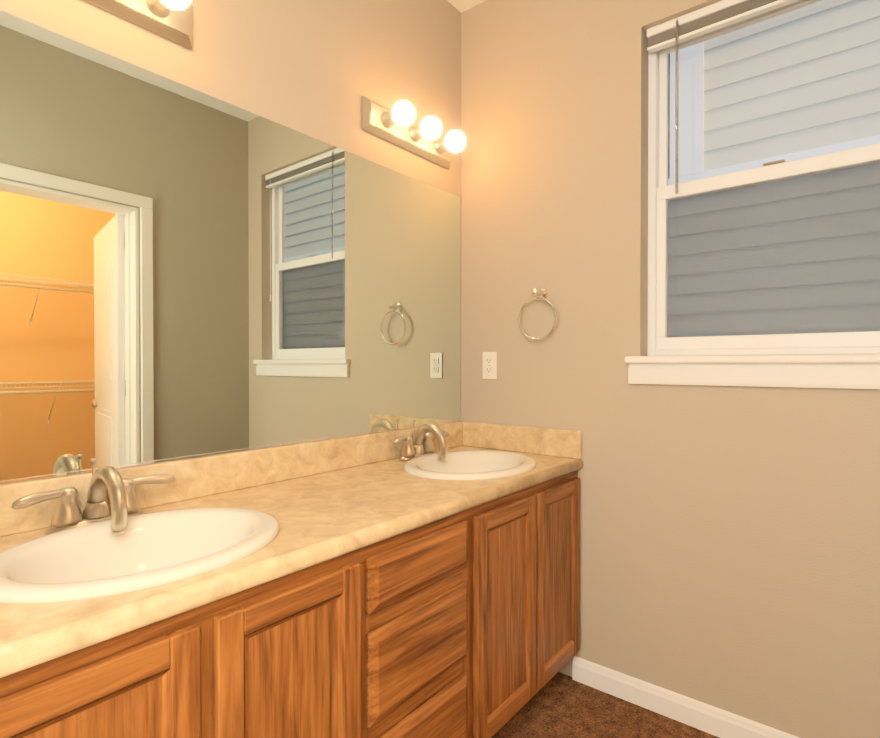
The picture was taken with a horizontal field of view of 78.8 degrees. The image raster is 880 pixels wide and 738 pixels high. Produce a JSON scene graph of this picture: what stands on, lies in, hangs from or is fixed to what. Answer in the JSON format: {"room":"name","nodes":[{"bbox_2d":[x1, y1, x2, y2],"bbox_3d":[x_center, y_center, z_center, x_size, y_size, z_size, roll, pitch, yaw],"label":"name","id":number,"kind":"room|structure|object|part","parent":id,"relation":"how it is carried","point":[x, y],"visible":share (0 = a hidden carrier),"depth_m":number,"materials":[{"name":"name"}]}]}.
{"room":"bathroom","nodes":[
{"label":"bathroom","id":0,"kind":"room"},
{"bbox_2d":[0,0,460,482],"bbox_3d":[-0.962,-0.185,1.161,0.140,2.740,3.480,0,1,39],"label":"wall","id":1,"kind":"structure","parent":0,"point":[318,69],"depth_m":1.74,"materials":[{"name":"beige paint"}]},
{"bbox_2d":[85,0,192,48],"bbox_3d":[-0.757,-0.901,1.176,0.152,0.118,0.500,0,1,39],"label":"light bar","id":2,"kind":"object","parent":1,"relation":"attached to","point":[171,20],"visible":1,"depth_m":1.31,"materials":[{"name":"silver metal"}]},
{"bbox_3d":[-0.641,-0.901,1.277,0.098,0.080,0.080,0,1,39],"label":"bulb","id":3,"kind":"part","parent":2,"relation":"part of","materials":[{"name":"white glass"}]},
{"bbox_2d":[0,10,460,480],"bbox_3d":[-0.487,-0.256,1.635,0.005,0.978,1.836,0,1,39],"label":"vanity mirror","id":4,"kind":"object","parent":1,"relation":"attached to","point":[186,270],"visible":1,"depth_m":1.42,"materials":[{"name":"silver mirror"}]},
{"bbox_2d":[0,419,460,484],"bbox_3d":[-0.484,0.231,1.637,0.002,0.008,1.836,0,1,39],"label":"rail","id":5,"kind":"object","parent":4,"relation":"attached to","point":[136,464],"visible":1,"depth_m":1.43,"materials":[{"name":"silver metal"}]},
{"bbox_2d":[362,96,464,168],"bbox_3d":[-0.062,-0.908,2.041,0.152,0.118,0.500,0,1,39],"label":"light bar","id":6,"kind":"object","parent":1,"relation":"attached to","point":[396,125],"visible":1,"depth_m":2.00,"materials":[{"name":"silver metal"}]},
{"bbox_3d":[-0.136,-0.907,1.906,0.098,0.080,0.080,0,1,39],"label":"bulb","id":7,"kind":"part","parent":6,"relation":"part of","materials":[{"name":"white glass"}]},
{"bbox_3d":[-0.041,-0.908,2.024,0.098,0.080,0.080,0,1,39],"label":"bulb","id":8,"kind":"part","parent":6,"relation":"part of","materials":[{"name":"white glass"}]},
{"bbox_3d":[0.054,-0.909,2.143,0.098,0.080,0.080,0,1,39],"label":"bulb","id":9,"kind":"part","parent":6,"relation":"part of","materials":[{"name":"white glass"}]},
{"bbox_2d":[447,0,485,12],"bbox_3d":[0.492,-1.606,-0.019,3.870,0.120,3.480,0,1,39],"label":"ceiling","id":10,"kind":"structure","parent":0,"point":[461,6],"depth_m":2.29,"materials":[{"name":"white paint"}]},
{"bbox_2d":[492,672,719,737],"bbox_3d":[0.492,1.254,0.005,3.870,0.120,3.480,0,1,39],"label":"floor","id":11,"kind":"structure","parent":0,"point":[559,705],"depth_m":1.81,"materials":[{"name":"carpet"}]},
{"bbox_2d":[0,586,255,737],"bbox_3d":[-0.700,0.786,0.928,0.568,0.800,0.453,0,1,39],"label":"base cabinet","id":12,"kind":"object","parent":11,"relation":"on","point":[191,673],"depth_m":0.82,"materials":[{"name":"brown wood"}]},
{"bbox_2d":[0,421,582,677],"bbox_3d":[-0.263,0.309,1.465,0.569,0.144,1.851,0,1,39],"label":"countertop","id":13,"kind":"structure","parent":12,"relation":"on","point":[322,501],"depth_m":1.33,"materials":[{"name":"stone"}]},
{"bbox_2d":[11,458,175,534],"bbox_3d":[-0.722,0.272,1.158,0.169,0.144,0.318,0,1,39],"label":"faucet","id":14,"kind":"object","parent":13,"relation":"on","point":[67,513],"visible":0.94,"depth_m":1.13,"materials":[{"name":"silver metal"}]},
{"bbox_2d":[0,507,278,603],"bbox_3d":[-0.569,0.414,1.036,0.426,0.172,0.526,0,1,39],"label":"sink","id":15,"kind":"object","parent":13,"relation":"in","point":[99,559],"visible":0.54,"depth_m":1.08,"materials":[{"name":"beige ceramic"}]},
{"bbox_2d":[393,419,449,460],"bbox_3d":[-0.044,0.265,2.002,0.169,0.144,0.318,0,1,39],"label":"faucet","id":16,"kind":"object","parent":13,"relation":"on","point":[421,440],"visible":1,"depth_m":1.98,"materials":[{"name":"silver metal"}]},
{"bbox_2d":[403,450,535,479],"bbox_3d":[0.109,0.407,1.880,0.426,0.172,0.526,0,1,39],"label":"sink","id":17,"kind":"object","parent":13,"relation":"in","point":[472,464],"visible":0.52,"depth_m":1.98,"materials":[{"name":"beige ceramic"}]},
{"bbox_2d":[256,540,383,737],"bbox_3d":[-0.499,0.784,1.178,0.568,0.800,0.439,0,1,39],"label":"base cabinet","id":18,"kind":"object","parent":11,"relation":"on","point":[320,626],"depth_m":1.07,"materials":[{"name":"brown wood"}]},
{"bbox_2d":[384,500,495,737],"bbox_3d":[-0.252,0.781,1.486,0.568,0.800,0.531,0,1,39],"label":"base cabinet","id":19,"kind":"object","parent":11,"relation":"on","point":[464,624],"depth_m":1.36,"materials":[{"name":"brown wood"}]},
{"bbox_2d":[496,479,551,732],"bbox_3d":[-0.007,0.779,1.791,0.568,0.800,0.440,0,1,39],"label":"base cabinet","id":20,"kind":"object","parent":11,"relation":"on","point":[523,517],"depth_m":1.68,"materials":[{"name":"brown wood"}]},
{"bbox_2d":[552,470,579,677],"bbox_3d":[0.189,0.777,2.035,0.568,0.800,0.403,0,1,39],"label":"base cabinet","id":21,"kind":"object","parent":11,"relation":"on","point":[565,488],"depth_m":1.92,"materials":[{"name":"brown wood"}]},
{"bbox_2d":[461,0,879,737],"bbox_3d":[1.592,-0.186,1.252,3.730,2.740,0.140,0,1,39],"label":"wall","id":22,"kind":"structure","parent":0,"point":[731,548],"depth_m":1.89,"materials":[{"name":"beige paint"}]},
{"bbox_2d":[483,352,496,378],"bbox_3d":[0.209,-0.015,2.267,0.070,0.115,0.010,0,1,39],"label":"electrical outlet plate","id":23,"kind":"object","parent":22,"relation":"attached to","point":[489,365],"visible":1,"depth_m":2.26,"materials":[{"name":"white plastic"}]},
{"bbox_2d":[518,287,556,340],"bbox_3d":[0.384,-0.218,2.095,0.170,0.213,0.056,0,1,39],"label":"towel ring","id":24,"kind":"object","parent":22,"relation":"attached to","point":[539,293],"visible":0.98,"depth_m":2.09,"materials":[{"name":"silver metal"}]},
{"bbox_2d":[572,656,798,737],"bbox_3d":[0.959,1.138,1.670,1.165,0.085,0.016,0,1,39],"label":"baseboard","id":25,"kind":"structure","parent":22,"relation":"attached to","point":[710,719],"depth_m":1.78,"materials":[{"name":"white wood"}]},
{"bbox_2d":[625,354,879,388],"bbox_3d":[1.016,0.006,1.650,0.865,0.096,0.106,0,1,39],"label":"window sill","id":26,"kind":"structure","parent":22,"relation":"attached to","point":[856,371],"depth_m":1.63,"materials":[{"name":"white wood"}]},
{"bbox_2d":[647,0,879,355],"bbox_3d":[1.069,-0.617,1.711,0.773,1.148,0.064,0,1,39],"label":"window","id":27,"kind":"structure","parent":22,"relation":"in","point":[661,193],"depth_m":1.76,"materials":[{"name":"white plastic"}]},
{"bbox_2d":[647,0,799,193],"bbox_3d":[1.021,-0.796,1.650,0.751,0.788,0.041,0,1,39],"label":"window blind","id":28,"kind":"object","parent":27,"relation":"attached to","point":[701,21],"visible":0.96,"depth_m":1.78,"materials":[{"name":"white plastic"}]},
{"bbox_2d":[667,162,879,337],"bbox_3d":[1.090,-0.342,1.740,0.765,0.590,0.001,0,1,39],"label":"screen","id":29,"kind":"object","parent":27,"relation":"attached to","point":[876,181],"depth_m":1.73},
{"label":"outside","id":30,"kind":"structure","parent":0,"visible":0},
{"bbox_3d":[4.395,1.793,6.142,22.000,0.100,10.950,0,1,39],"label":"ground","id":31,"kind":"structure","parent":30,"visible":0},
{"bbox_2d":[667,0,879,337],"bbox_3d":[5.839,-2.152,5.511,13.000,7.800,6.075,0,1,39],"label":"neighbor house","id":32,"kind":"structure","parent":31,"relation":"on","point":[770,31],"depth_m":4.24,"materials":[{"name":"grey wood"}]}
]}

